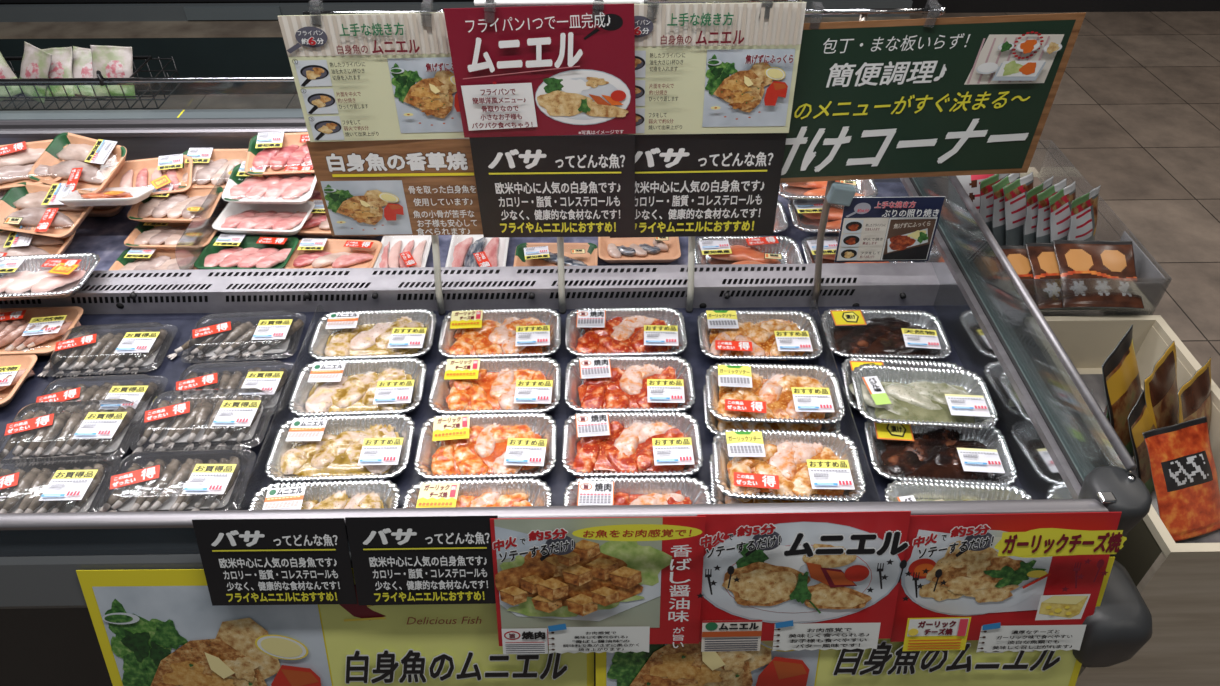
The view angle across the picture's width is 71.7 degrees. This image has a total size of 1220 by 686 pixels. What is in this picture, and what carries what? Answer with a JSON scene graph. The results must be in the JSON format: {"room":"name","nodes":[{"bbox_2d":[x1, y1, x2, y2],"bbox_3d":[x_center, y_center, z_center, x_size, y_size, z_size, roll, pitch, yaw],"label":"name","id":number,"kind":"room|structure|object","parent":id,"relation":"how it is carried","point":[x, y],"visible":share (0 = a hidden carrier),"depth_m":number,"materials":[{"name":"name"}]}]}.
{"room":"food shop","nodes":[
{"label":"food shop","id":0,"kind":"room"},
{"bbox_2d":[0,0,1219,388],"bbox_3d":[0.442,-1.018,3.763,13.000,0.001,11.000,-1,41,-1],"label":"floor","id":1,"kind":"structure","parent":0,"point":[1135,109],"depth_m":3.66,"materials":[{"name":"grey tile"}]},
{"bbox_2d":[0,0,912,95],"bbox_3d":[-1.842,-1.901,3.712,6.450,1.400,0.670,-1,41,-1],"label":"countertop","id":2,"kind":"structure","parent":1,"relation":"on","point":[202,39],"depth_m":3.83,"materials":[{"name":"grey metal"}]},
{"bbox_2d":[0,76,1151,685],"bbox_3d":[-0.645,0.132,1.716,2.710,0.849,1.312,-1,41,-1],"label":"refrigerated display case","id":3,"kind":"object","parent":1,"relation":"on","point":[1067,455],"visible":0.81,"depth_m":1.48,"materials":[{"name":"metal"}]},
{"bbox_2d":[0,190,8,199],"bbox_3d":[-1.335,-0.304,1.837,0.210,0.052,0.131,-7,42,-8],"label":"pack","id":4,"kind":"object","parent":3,"relation":"on","point":[2,193],"visible":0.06,"depth_m":1.84,"materials":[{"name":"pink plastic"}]},
{"bbox_2d":[0,139,67,190],"bbox_3d":[-1.304,-0.385,1.848,0.210,0.060,0.128,-10,42,-11],"label":"pack","id":5,"kind":"object","parent":4,"relation":"on","point":[17,160],"visible":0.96,"depth_m":1.85,"materials":[{"name":"food"}]},
{"bbox_2d":[0,354,36,407],"bbox_3d":[-1.127,0.069,1.461,0.228,0.032,0.134,-2,41,-2],"label":"pack","id":6,"kind":"object","parent":3,"relation":"on","point":[14,369],"visible":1,"depth_m":1.47,"materials":[{"name":"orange plastic"}]},
{"bbox_2d":[0,225,75,256],"bbox_3d":[-1.226,-0.199,1.749,0.210,0.050,0.131,6,41,7],"label":"pack","id":7,"kind":"object","parent":3,"relation":"on","point":[12,243],"visible":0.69,"depth_m":1.75,"materials":[{"name":"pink plastic"}]},
{"bbox_2d":[0,182,92,237],"bbox_3d":[-1.194,-0.282,1.776,0.210,0.060,0.139,9,42,10],"label":"pack","id":8,"kind":"object","parent":7,"relation":"on","point":[33,205],"visible":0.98,"depth_m":1.78,"materials":[{"name":"pink plastic"}]},
{"bbox_2d":[0,306,82,355],"bbox_3d":[-1.101,-0.019,1.556,0.223,0.032,0.134,-2,41,-2],"label":"pack","id":9,"kind":"object","parent":3,"relation":"on","point":[36,330],"visible":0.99,"depth_m":1.55,"materials":[{"name":"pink food"}]},
{"bbox_2d":[0,252,99,300],"bbox_3d":[-1.083,-0.120,1.583,0.222,0.036,0.138,-3,41,-3],"label":"tray","id":10,"kind":"object","parent":3,"relation":"on","point":[41,276],"visible":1,"depth_m":1.59,"materials":[{"name":"metal"}]},
{"bbox_2d":[0,56,180,109],"bbox_3d":[-1.421,-0.618,1.984,0.725,0.098,0.183,-1,41,-1],"label":"wire basket","id":11,"kind":"object","parent":3,"relation":"hanging from","point":[146,58],"visible":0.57,"depth_m":1.98,"materials":[{"name":"black"}]},
{"bbox_2d":[90,45,135,98],"bbox_3d":[-1.177,-0.639,1.998,0.103,0.113,0.070,-5,41,-5],"label":"pouch","id":12,"kind":"object","parent":11,"relation":"in","point":[111,61],"visible":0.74,"depth_m":1.99,"materials":[{"name":"white plastic"}]},
{"bbox_2d":[32,374,158,428],"bbox_3d":[-0.872,0.097,1.424,0.208,0.040,0.132,-2,41,-3],"label":"pack","id":13,"kind":"object","parent":3,"relation":"on","point":[141,393],"visible":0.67,"depth_m":1.42,"materials":[{"name":"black plastic"}]},
{"bbox_2d":[0,399,136,467],"bbox_3d":[-0.851,0.133,1.327,0.205,0.040,0.132,-2,41,-3],"label":"pack","id":14,"kind":"object","parent":13,"relation":"on","point":[80,432],"visible":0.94,"depth_m":1.31,"materials":[{"name":"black plastic"}]},
{"bbox_2d":[38,322,171,377],"bbox_3d":[-0.911,0.005,1.530,0.214,0.040,0.132,-3,41,-3],"label":"pack","id":15,"kind":"object","parent":3,"relation":"on","point":[90,351],"visible":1,"depth_m":1.51,"materials":[{"name":"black plastic"}]},
{"bbox_2d":[124,222,217,249],"bbox_3d":[-0.926,-0.234,1.798,0.181,0.027,0.115,1,41,2],"label":"pack","id":16,"kind":"object","parent":3,"relation":"on","point":[147,235],"visible":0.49,"depth_m":1.79,"materials":[{"name":"food"}]},
{"bbox_2d":[127,183,223,222],"bbox_3d":[-0.931,-0.298,1.813,0.181,0.041,0.114,1,41,2],"label":"pack","id":17,"kind":"object","parent":16,"relation":"on","point":[183,207],"visible":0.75,"depth_m":1.81,"materials":[{"name":"pink plastic"}]},
{"bbox_2d":[107,154,192,194],"bbox_3d":[-1.002,-0.361,1.843,0.172,0.050,0.105,-9,42,-10],"label":"pack","id":18,"kind":"object","parent":17,"relation":"on","point":[161,171],"visible":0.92,"depth_m":1.85,"materials":[{"name":"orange plastic"}]},
{"bbox_2d":[57,187,154,206],"bbox_3d":[-1.053,-0.309,1.772,0.164,0.043,0.100,-2,41,-2],"label":"pack","id":19,"kind":"object","parent":18,"relation":"on","point":[113,196],"visible":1,"depth_m":1.76,"materials":[{"name":"white plastic"}]},
{"bbox_2d":[28,132,126,193],"bbox_3d":[-1.160,-0.386,1.831,0.210,0.076,0.139,16,43,17],"label":"pack","id":20,"kind":"object","parent":19,"relation":"on","point":[88,162],"visible":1,"depth_m":1.84,"materials":[{"name":"pink food"}]},
{"bbox_2d":[176,148,255,188],"bbox_3d":[-0.869,-0.385,1.873,0.181,0.055,0.109,-1,41,-1],"label":"pack","id":21,"kind":"object","parent":18,"relation":"on","point":[209,164],"visible":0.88,"depth_m":1.88,"materials":[{"name":"pink plastic"}]},
{"bbox_2d":[175,165,228,269],"bbox_3d":[-0.848,-0.265,1.805,0.002,0.100,0.380,-1,41,-1],"label":"divider","id":22,"kind":"object","parent":3,"relation":"on","point":[189,247],"visible":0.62,"depth_m":1.74,"materials":[{"name":"plastic"}]},
{"bbox_2d":[171,360,291,413],"bbox_3d":[-0.651,0.073,1.451,0.205,0.040,0.132,-2,41,-2],"label":"pack","id":23,"kind":"object","parent":3,"relation":"on","point":[254,378],"visible":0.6,"depth_m":1.45,"materials":[{"name":"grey food"}]},
{"bbox_2d":[130,388,269,453],"bbox_3d":[-0.647,0.116,1.347,0.205,0.040,0.132,-2,41,-2],"label":"pack","id":24,"kind":"object","parent":23,"relation":"on","point":[205,422],"visible":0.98,"depth_m":1.33,"materials":[{"name":"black plastic"}]},
{"bbox_2d":[167,310,304,361],"bbox_3d":[-0.691,-0.018,1.556,0.236,0.040,0.132,-3,41,-4],"label":"pack","id":25,"kind":"object","parent":3,"relation":"on","point":[238,339],"visible":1,"depth_m":1.54,"materials":[{"name":"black plastic"}]},
{"bbox_2d":[194,234,298,268],"bbox_3d":[-0.750,-0.184,1.748,0.189,0.029,0.121,1,41,2],"label":"pack","id":26,"kind":"object","parent":3,"relation":"on","point":[224,251],"visible":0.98,"depth_m":1.75,"materials":[{"name":"pink food"}]},
{"bbox_2d":[212,201,314,235],"bbox_3d":[-0.743,-0.270,1.819,0.193,0.024,0.123,2,41,2],"label":"pack","id":27,"kind":"object","parent":26,"relation":"on","point":[235,218],"visible":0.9,"depth_m":1.81,"materials":[{"name":"pink food"}]},
{"bbox_2d":[222,161,316,203],"bbox_3d":[-0.732,-0.345,1.830,0.193,0.048,0.121,1,41,1],"label":"pack","id":28,"kind":"object","parent":27,"relation":"on","point":[241,187],"visible":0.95,"depth_m":1.83,"materials":[{"name":"pink food"}]},
{"bbox_2d":[244,132,314,175],"bbox_3d":[-0.702,-0.417,1.866,0.193,0.057,0.118,-3,41,-4],"label":"pack","id":29,"kind":"object","parent":28,"relation":"on","point":[275,150],"visible":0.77,"depth_m":1.87,"materials":[{"name":"pink food"}]},
{"bbox_2d":[192,518,356,605],"bbox_3d":[-0.416,0.274,1.052,0.185,0.128,0.040,-1,41,-1],"label":"sign","id":30,"kind":"object","parent":3,"relation":"attached to","point":[300,561],"visible":1,"depth_m":1.05,"materials":[{"name":"black paper"}]},
{"bbox_2d":[237,305,324,509],"bbox_3d":[-0.543,0.119,1.397,0.002,0.045,0.570,-1,41,-1],"label":"divider","id":31,"kind":"object","parent":3,"relation":"on","point":[256,479],"visible":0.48,"depth_m":1.38,"materials":[{"name":"plastic"}]},
{"bbox_2d":[247,479,400,509],"bbox_3d":[-0.423,0.262,1.238,0.222,0.036,0.138,-1,41,-2],"label":"tray","id":32,"kind":"object","parent":3,"relation":"on","point":[350,494],"visible":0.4,"depth_m":1.27,"materials":[{"name":"metal"}]},
{"bbox_2d":[283,238,381,268],"bbox_3d":[-0.573,-0.178,1.750,0.185,0.028,0.118,2,41,2],"label":"pack","id":33,"kind":"object","parent":3,"relation":"on","point":[309,252],"visible":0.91,"depth_m":1.76,"materials":[{"name":"pink food"}]},
{"bbox_2d":[289,199,377,237],"bbox_3d":[-0.584,-0.272,1.844,0.210,0.032,0.134,1,41,2],"label":"pack","id":34,"kind":"object","parent":3,"relation":"on","point":[317,225],"visible":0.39,"depth_m":1.83,"materials":[{"name":"pink plastic"}]},
{"bbox_2d":[76,568,593,685],"bbox_3d":[-0.350,0.496,1.170,0.660,0.448,0.132,-1,41,-1],"label":"poster","id":35,"kind":"object","parent":3,"relation":"attached to","point":[158,627],"visible":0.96,"depth_m":1.12,"materials":[{"name":"yellow paper"}]},
{"bbox_2d":[92,586,331,685],"bbox_3d":[-0.522,0.468,1.149,0.282,0.343,0.007,0,25,-1],"label":"photo","id":36,"kind":"object","parent":35,"relation":"attached to","point":[147,635],"depth_m":1.12,"materials":[{"name":"multicoloured"}]},
{"bbox_2d":[264,414,414,481],"bbox_3d":[-0.425,0.170,1.343,0.222,0.036,0.138,-2,41,-2],"label":"tray","id":37,"kind":"object","parent":3,"relation":"on","point":[354,447],"visible":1,"depth_m":1.34,"materials":[{"name":"metal"}]},
{"bbox_2d":[288,357,426,416],"bbox_3d":[-0.428,0.080,1.447,0.222,0.036,0.138,-2,41,-2],"label":"tray","id":38,"kind":"object","parent":3,"relation":"on","point":[395,386],"visible":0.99,"depth_m":1.44,"materials":[{"name":"food"}]},
{"bbox_2d":[308,308,436,360],"bbox_3d":[-0.433,-0.011,1.552,0.222,0.036,0.138,-2,41,-2],"label":"tray","id":39,"kind":"object","parent":3,"relation":"on","point":[405,333],"visible":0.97,"depth_m":1.55,"materials":[{"name":"metal"}]},
{"bbox_2d":[303,0,445,314],"bbox_3d":[-0.361,-0.292,1.457,0.214,0.586,0.056,-1,41,-1],"label":"sign stand","id":40,"kind":"object","parent":3,"relation":"on","point":[435,240],"visible":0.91,"depth_m":1.29,"materials":[{"name":"silver metal"}]},
{"bbox_2d":[278,12,463,141],"bbox_3d":[-0.354,-0.417,1.345,0.300,0.213,0.015,-2,41,-1],"label":"sign","id":41,"kind":"object","parent":40,"relation":"hanging from","point":[358,77],"visible":0.98,"depth_m":1.34,"materials":[{"name":"yellow paper"}]},
{"bbox_2d":[387,57,462,132],"bbox_3d":[-0.281,-0.398,1.365,0.137,0.127,0.008,-2,41,-1],"label":"photo","id":42,"kind":"object","parent":41,"relation":"attached to","point":[422,97],"depth_m":1.37,"materials":[{"name":"multicoloured"}]},
{"bbox_2d":[306,139,482,235],"bbox_3d":[-0.363,-0.267,1.481,0.300,0.195,0.010,0,41,0],"label":"fish sign","id":43,"kind":"object","parent":40,"relation":"attached to","point":[417,186],"visible":1,"depth_m":1.48,"materials":[{"name":"brown paper"}]},
{"bbox_2d":[320,180,411,234],"bbox_3d":[-0.433,-0.238,1.505,0.143,0.111,0.007,-1,41,1],"label":"photo","id":44,"kind":"object","parent":43,"relation":"attached to","point":[352,207],"depth_m":1.50,"materials":[{"name":"multicoloured paper"}]},
{"bbox_2d":[373,235,431,267],"bbox_3d":[-0.433,-0.186,1.766,0.110,0.022,0.168,-1,41,-1],"label":"pack","id":45,"kind":"object","parent":3,"relation":"on","point":[400,251],"visible":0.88,"depth_m":1.77,"materials":[{"name":"pink food"}]},
{"bbox_2d":[345,515,497,604],"bbox_3d":[-0.229,0.273,1.052,0.185,0.130,0.041,-1,41,-1],"label":"sign","id":46,"kind":"object","parent":3,"relation":"hanging from","point":[414,560],"visible":1,"depth_m":1.05,"materials":[{"name":"black paper"}]},
{"bbox_2d":[445,235,508,266],"bbox_3d":[-0.277,-0.187,1.765,0.126,0.026,0.193,-1,41,-1],"label":"pack","id":47,"kind":"object","parent":3,"relation":"on","point":[464,250],"visible":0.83,"depth_m":1.77,"materials":[{"name":"pink food"}]},
{"bbox_2d":[402,478,552,507],"bbox_3d":[-0.196,0.259,1.242,0.222,0.036,0.138,-1,41,-1],"label":"tray","id":48,"kind":"object","parent":3,"relation":"on","point":[510,492],"visible":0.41,"depth_m":1.27,"materials":[{"name":"metal"}]},
{"bbox_2d":[414,412,556,480],"bbox_3d":[-0.195,0.168,1.346,0.222,0.036,0.138,-1,41,-1],"label":"tray","id":49,"kind":"object","parent":3,"relation":"on","point":[481,446],"visible":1,"depth_m":1.34,"materials":[{"name":"food"}]},
{"bbox_2d":[428,357,561,414],"bbox_3d":[-0.195,0.077,1.451,0.222,0.036,0.138,-1,41,-1],"label":"tray","id":50,"kind":"object","parent":3,"relation":"on","point":[481,385],"visible":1,"depth_m":1.45,"materials":[{"name":"food"}]},
{"bbox_2d":[438,307,560,358],"bbox_3d":[-0.201,-0.014,1.555,0.222,0.036,0.138,-1,41,-2],"label":"tray","id":51,"kind":"object","parent":3,"relation":"on","point":[532,332],"visible":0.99,"depth_m":1.55,"materials":[{"name":"metal"}]},
{"bbox_2d":[513,243,597,265],"bbox_3d":[-0.112,-0.173,1.749,0.172,0.026,0.110,0,41,0],"label":"pack","id":52,"kind":"object","parent":3,"relation":"on","point":[526,254],"visible":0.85,"depth_m":1.76,"materials":[{"name":"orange plastic"}]},
{"bbox_2d":[474,0,643,313],"bbox_3d":[-0.077,-0.299,1.454,0.258,0.600,0.060,-1,41,-1],"label":"sign stand","id":53,"kind":"object","parent":3,"relation":"on","point":[560,240],"visible":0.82,"depth_m":1.28,"materials":[{"name":"silver metal"}]},
{"bbox_2d":[443,3,635,137],"bbox_3d":[-0.102,-0.418,1.317,0.290,0.220,0.011,0,41,1],"label":"menu sign","id":54,"kind":"object","parent":53,"relation":"attached to","point":[532,70],"visible":1,"depth_m":1.31,"materials":[{"name":"red paper"}]},
{"bbox_2d":[469,135,634,237],"bbox_3d":[-0.094,-0.266,1.456,0.278,0.206,0.004,1,41,1],"label":"sign","id":55,"kind":"object","parent":54,"relation":"hanging from","point":[565,185],"visible":1,"depth_m":1.45,"materials":[{"name":"black paper"}]},
{"bbox_2d":[490,516,705,653],"bbox_3d":[-0.014,0.309,1.058,0.263,0.199,0.080,-1,41,-1],"label":"poster","id":56,"kind":"object","parent":3,"relation":"attached to","point":[588,584],"visible":1,"depth_m":1.06,"materials":[{"name":"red paper"}]},
{"bbox_2d":[494,517,671,628],"bbox_3d":[-0.033,0.293,1.057,0.222,0.173,0.008,0,24,-1],"label":"photo","id":57,"kind":"object","parent":56,"relation":"attached to","point":[588,571],"depth_m":1.06,"materials":[{"name":"multicoloured"}]},
{"bbox_2d":[565,306,687,356],"bbox_3d":[0.029,-0.017,1.558,0.222,0.038,0.138,-1,41,-1],"label":"tray","id":58,"kind":"object","parent":3,"relation":"on","point":[645,331],"visible":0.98,"depth_m":1.55,"materials":[{"name":"food"}]},
{"bbox_2d":[564,356,695,412],"bbox_3d":[0.033,0.074,1.453,0.222,0.038,0.138,0,41,0],"label":"tray","id":59,"kind":"object","parent":3,"relation":"on","point":[610,384],"visible":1,"depth_m":1.45,"materials":[{"name":"metal"}]},
{"bbox_2d":[561,411,703,478],"bbox_3d":[0.035,0.165,1.349,0.222,0.038,0.138,0,41,0],"label":"tray","id":60,"kind":"object","parent":3,"relation":"on","point":[602,444],"visible":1,"depth_m":1.34,"materials":[{"name":"metal"}]},
{"bbox_2d":[563,477,712,505],"bbox_3d":[0.041,0.256,1.244,0.222,0.038,0.138,0,41,0],"label":"tray","id":61,"kind":"object","parent":3,"relation":"on","point":[586,491],"visible":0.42,"depth_m":1.28,"materials":[{"name":"metal"}]},
{"bbox_2d":[598,237,680,262],"bbox_3d":[0.061,-0.203,1.786,0.172,0.023,0.110,-1,41,-1],"label":"pack","id":62,"kind":"object","parent":3,"relation":"on","point":[634,249],"visible":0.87,"depth_m":1.78,"materials":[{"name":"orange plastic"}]},
{"bbox_2d":[645,0,803,312],"bbox_3d":[0.174,-0.302,1.460,0.242,0.598,0.056,-1,41,-1],"label":"sign stand","id":63,"kind":"object","parent":3,"relation":"on","point":[691,240],"visible":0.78,"depth_m":1.58,"materials":[{"name":"silver metal"}]},
{"bbox_2d":[610,2,806,134],"bbox_3d":[0.146,-0.424,1.327,0.300,0.216,0.014,0,41,0],"label":"sign","id":64,"kind":"object","parent":63,"relation":"hanging from","point":[701,68],"visible":1,"depth_m":1.32,"materials":[{"name":"yellow"}]},
{"bbox_2d":[610,133,786,237],"bbox_3d":[0.147,-0.270,1.472,0.299,0.205,0.005,-1,41,-1],"label":"sign","id":65,"kind":"object","parent":64,"relation":"hanging from","point":[687,185],"visible":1,"depth_m":1.47,"materials":[{"name":"black paper"}]},
{"bbox_2d":[702,49,794,126],"bbox_3d":[0.220,-0.403,1.346,0.137,0.129,0.008,-1,41,0],"label":"photo","id":66,"kind":"object","parent":64,"relation":"attached to","point":[741,87],"depth_m":1.34,"materials":[{"name":"multicoloured"}]},
{"bbox_2d":[695,236,803,264],"bbox_3d":[0.285,-0.176,1.750,0.222,0.035,0.138,0,41,0],"label":"tray","id":67,"kind":"object","parent":3,"relation":"on","point":[709,250],"visible":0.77,"depth_m":1.77,"materials":[{"name":"food"}]},
{"bbox_2d":[697,310,822,360],"bbox_3d":[0.273,-0.011,1.551,0.222,0.036,0.138,0,41,0],"label":"tray","id":68,"kind":"object","parent":3,"relation":"on","point":[783,335],"visible":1,"depth_m":1.55,"materials":[{"name":"metal"}]},
{"bbox_2d":[702,384,840,434],"bbox_3d":[0.266,0.114,1.408,0.222,0.036,0.138,1,41,2],"label":"tray","id":69,"kind":"object","parent":3,"relation":"on","point":[714,425],"visible":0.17,"depth_m":1.38,"materials":[{"name":"metal"}]},
{"bbox_2d":[705,362,844,423],"bbox_3d":[0.270,0.087,1.398,0.222,0.036,0.138,1,41,2],"label":"tray","id":70,"kind":"object","parent":69,"relation":"on","point":[774,393],"visible":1,"depth_m":1.39,"materials":[{"name":"food"}]},
{"bbox_2d":[709,454,859,503],"bbox_3d":[0.263,0.218,1.288,0.222,0.036,0.138,2,41,2],"label":"tray","id":71,"kind":"object","parent":3,"relation":"on","point":[718,497],"visible":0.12,"depth_m":1.27,"materials":[{"name":"metal"}]},
{"bbox_2d":[712,428,865,501],"bbox_3d":[0.267,0.188,1.276,0.222,0.036,0.138,2,41,2],"label":"tray","id":72,"kind":"object","parent":71,"relation":"on","point":[748,464],"visible":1,"depth_m":1.27,"materials":[{"name":"metal"}]},
{"bbox_2d":[697,511,910,651],"bbox_3d":[0.241,0.307,1.066,0.268,0.194,0.082,-1,41,-1],"label":"poster","id":73,"kind":"object","parent":3,"relation":"attached to","point":[821,580],"visible":1,"depth_m":1.07,"materials":[{"name":"red paper"}]},
{"bbox_2d":[702,522,900,623],"bbox_3d":[0.239,0.294,1.069,0.263,0.161,0.003,-1,24,0],"label":"photo","id":74,"kind":"object","parent":73,"relation":"attached to","point":[772,587],"depth_m":1.07},
{"bbox_2d":[788,201,843,234],"bbox_3d":[0.498,-0.271,1.819,0.222,0.035,0.138,1,41,1],"label":"tray","id":75,"kind":"object","parent":3,"relation":"on","point":[805,216],"visible":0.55,"depth_m":1.82,"materials":[{"name":"metal"}]},
{"bbox_2d":[779,179,877,201],"bbox_3d":[0.470,-0.348,1.859,0.222,0.035,0.138,1,41,1],"label":"tray","id":76,"kind":"object","parent":75,"relation":"on","point":[815,191],"visible":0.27,"depth_m":1.85,"materials":[{"name":"metal"}]},
{"bbox_2d":[809,300,880,501],"bbox_3d":[0.391,0.109,1.408,0.002,0.045,0.570,-1,41,-1],"label":"divider","id":77,"kind":"object","parent":3,"relation":"on","point":[871,491],"visible":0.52,"depth_m":1.39,"materials":[{"name":"plastic"}]},
{"bbox_2d":[596,557,1114,685],"bbox_3d":[0.313,0.484,1.169,0.669,0.447,0.132,-1,41,-1],"label":"poster","id":78,"kind":"object","parent":3,"relation":"attached to","point":[888,664],"visible":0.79,"depth_m":1.14,"materials":[{"name":"yellow paper"}]},
{"bbox_2d":[606,641,818,685],"bbox_3d":[0.138,0.457,1.148,0.286,0.343,0.007,0,25,-1],"label":"photo","id":79,"kind":"object","parent":78,"relation":"attached to","point":[664,664],"depth_m":1.14,"materials":[{"name":"multicoloured paper"}]},
{"bbox_2d":[805,1,945,305],"bbox_3d":[0.407,-0.297,1.469,0.220,0.577,0.056,-1,41,-1],"label":"sign stand","id":80,"kind":"object","parent":3,"relation":"on","point":[838,193],"visible":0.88,"depth_m":1.50,"materials":[{"name":"silver metal"}]},
{"bbox_2d":[834,196,944,261],"bbox_3d":[0.511,-0.204,1.549,0.179,0.143,0.014,1,41,1],"label":"card","id":81,"kind":"object","parent":80,"relation":"attached to","point":[872,229],"visible":1,"depth_m":1.55,"materials":[{"name":"white"}]},
{"bbox_2d":[780,12,1085,182],"bbox_3d":[0.487,-0.393,1.393,0.506,0.297,0.019,-2,41,-2],"label":"sign","id":82,"kind":"object","parent":80,"relation":"hanging from","point":[903,98],"visible":1,"depth_m":1.39,"materials":[{"name":"green paper"}]},
{"bbox_2d":[964,31,1063,84],"bbox_3d":[0.644,-0.452,1.343,0.138,0.090,0.008,-3,44,-1],"label":"photo","id":83,"kind":"object","parent":82,"relation":"attached to","point":[990,57],"depth_m":1.34,"materials":[{"name":"multicoloured"}]},
{"bbox_2d":[821,308,950,359],"bbox_3d":[0.504,-0.012,1.554,0.222,0.036,0.138,1,41,2],"label":"tray","id":84,"kind":"object","parent":3,"relation":"on","point":[887,334],"visible":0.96,"depth_m":1.55,"materials":[{"name":"food"}]},
{"bbox_2d":[841,357,964,410],"bbox_3d":[0.511,0.083,1.448,0.222,0.031,0.138,3,41,4],"label":"tray","id":85,"kind":"object","parent":3,"relation":"on","point":[848,366],"visible":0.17,"depth_m":1.48,"materials":[{"name":"metal"}]},
{"bbox_2d":[849,364,997,428],"bbox_3d":[0.512,0.092,1.390,0.224,0.035,0.138,3,41,3],"label":"tray","id":86,"kind":"object","parent":85,"relation":"on","point":[905,395],"visible":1,"depth_m":1.39,"materials":[{"name":"metal"}]},
{"bbox_2d":[864,419,1017,485],"bbox_3d":[0.519,0.175,1.339,0.222,0.035,0.138,3,41,4],"label":"tray","id":87,"kind":"object","parent":3,"relation":"on","point":[898,452],"visible":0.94,"depth_m":1.33,"materials":[{"name":"metal"}]},
{"bbox_2d":[884,480,1031,501],"bbox_3d":[0.519,0.265,1.238,0.222,0.032,0.138,2,41,3],"label":"pack","id":88,"kind":"object","parent":3,"relation":"on","point":[901,490],"visible":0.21,"depth_m":1.28,"materials":[{"name":"metal"}]},
{"bbox_2d":[890,512,1126,651],"bbox_3d":[0.504,0.311,1.075,0.268,0.194,0.084,-1,41,-1],"label":"poster","id":89,"kind":"object","parent":3,"relation":"attached to","point":[1025,581],"visible":1,"depth_m":1.08,"materials":[{"name":"red paper"}]},
{"bbox_2d":[901,530,1051,615],"bbox_3d":[0.468,0.295,1.077,0.192,0.139,0.003,-1,24,0],"label":"photo","id":90,"kind":"object","parent":89,"relation":"attached to","point":[981,582],"depth_m":1.08},
{"bbox_3d":[-0.655,0.279,1.215,0.206,0.040,0.132,-1,41,-2],"label":"pack","id":91,"kind":"object","parent":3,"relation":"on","visible":0},
{"bbox_2d":[99,449,245,511],"bbox_3d":[-0.643,0.203,1.247,0.207,0.040,0.132,-2,41,-2],"label":"pack","id":92,"kind":"object","parent":91,"relation":"on","point":[193,484],"visible":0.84,"depth_m":1.23,"materials":[{"name":"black plastic"}]},
{"bbox_3d":[-0.873,0.283,1.210,0.207,0.040,0.132,-1,41,-2],"label":"pack","id":93,"kind":"object","parent":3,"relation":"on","visible":0},
{"bbox_2d":[0,455,108,512],"bbox_3d":[-0.845,0.212,1.237,0.212,0.040,0.132,-3,41,-3],"label":"pack","id":94,"kind":"object","parent":93,"relation":"on","point":[63,490],"visible":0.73,"depth_m":1.23,"materials":[{"name":"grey food"}]},
{"bbox_2d":[911,0,1219,12],"bbox_3d":[4.067,-2.634,4.402,5.300,1.600,0.500,-1,41,-1],"label":"shelf","id":95,"kind":"object","parent":1,"relation":"on","point":[952,6],"visible":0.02,"depth_m":4.70,"materials":[{"name":"black metal"}]},
{"bbox_2d":[994,167,1219,685],"bbox_3d":[1.077,0.164,1.862,0.548,0.630,1.140,-1,41,-1],"label":"display stand","id":96,"kind":"object","parent":1,"relation":"on","point":[1178,583],"visible":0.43,"depth_m":1.42,"materials":[{"name":"brown wood"}]},
{"bbox_2d":[1020,140,1171,315],"bbox_3d":[0.878,-0.260,1.815,0.337,0.100,0.548,-1,41,-1],"label":"bin","id":97,"kind":"object","parent":96,"relation":"on","point":[1152,281],"visible":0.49,"depth_m":1.63,"materials":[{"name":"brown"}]},
{"bbox_2d":[1003,172,1032,244],"bbox_3d":[0.862,-0.261,1.771,0.105,0.158,0.073,-26,47,-27],"label":"pouch","id":98,"kind":"object","parent":97,"relation":"in","point":[1015,192],"visible":0.68,"depth_m":1.75,"materials":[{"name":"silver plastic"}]},
{"bbox_2d":[1067,185,1100,240],"bbox_3d":[0.970,-0.225,1.725,0.105,0.162,0.057,-26,47,-27],"label":"pouch","id":99,"kind":"object","parent":97,"relation":"in","point":[1084,209],"visible":0.61,"depth_m":1.70,"materials":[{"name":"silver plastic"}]},
{"bbox_2d":[1053,240,1143,309],"bbox_3d":[0.939,-0.130,1.624,0.153,0.081,0.123,1,41,1],"label":"packet","id":100,"kind":"object","parent":97,"relation":"in","point":[1076,259],"visible":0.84,"depth_m":1.62,"materials":[{"name":"brown plastic"}]},
{"bbox_2d":[1080,374,1219,542],"bbox_3d":[0.939,0.222,1.503,0.214,0.002,0.485,-1,41,-1],"label":"sheet","id":101,"kind":"object","parent":96,"relation":"in","point":[1094,382],"visible":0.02,"depth_m":1.62,"materials":[{"name":"white paper"}]},
{"bbox_2d":[1102,324,1141,456],"bbox_3d":[0.911,0.102,1.490,0.107,0.201,0.150,32,50,31],"label":"pouch","id":102,"kind":"object","parent":101,"relation":"on","point":[1121,377],"visible":0.63,"depth_m":1.46,"materials":[{"name":"yellow plastic"}]},
{"bbox_2d":[1128,390,1155,493],"bbox_3d":[0.919,0.171,1.444,0.089,0.155,0.117,30,49,30],"label":"pouch","id":103,"kind":"object","parent":101,"relation":"on","point":[1140,420],"visible":0.65,"depth_m":1.42,"materials":[{"name":"yellow plastic"}]},
{"bbox_2d":[1144,341,1177,428],"bbox_3d":[0.977,0.119,1.484,0.143,0.184,0.097,-33,51,-32],"label":"pouch","id":104,"kind":"object","parent":101,"relation":"on","point":[1160,387],"visible":0.62,"depth_m":1.46,"materials":[{"name":"brown plastic"}]},
{"bbox_2d":[1142,416,1219,541],"bbox_3d":[0.948,0.228,1.390,0.129,0.145,0.133,-11,42,-13],"label":"pouch","id":105,"kind":"object","parent":101,"relation":"on","point":[1182,464],"visible":0.98,"depth_m":1.38,"materials":[{"name":"orange plastic"}]},
{"bbox_2d":[1177,357,1211,430],"bbox_3d":[1.018,0.140,1.464,0.136,0.177,0.088,-30,49,-30],"label":"pouch","id":106,"kind":"object","parent":101,"relation":"on","point":[1194,397],"visible":0.49,"depth_m":1.44,"materials":[{"name":"brown plastic"}]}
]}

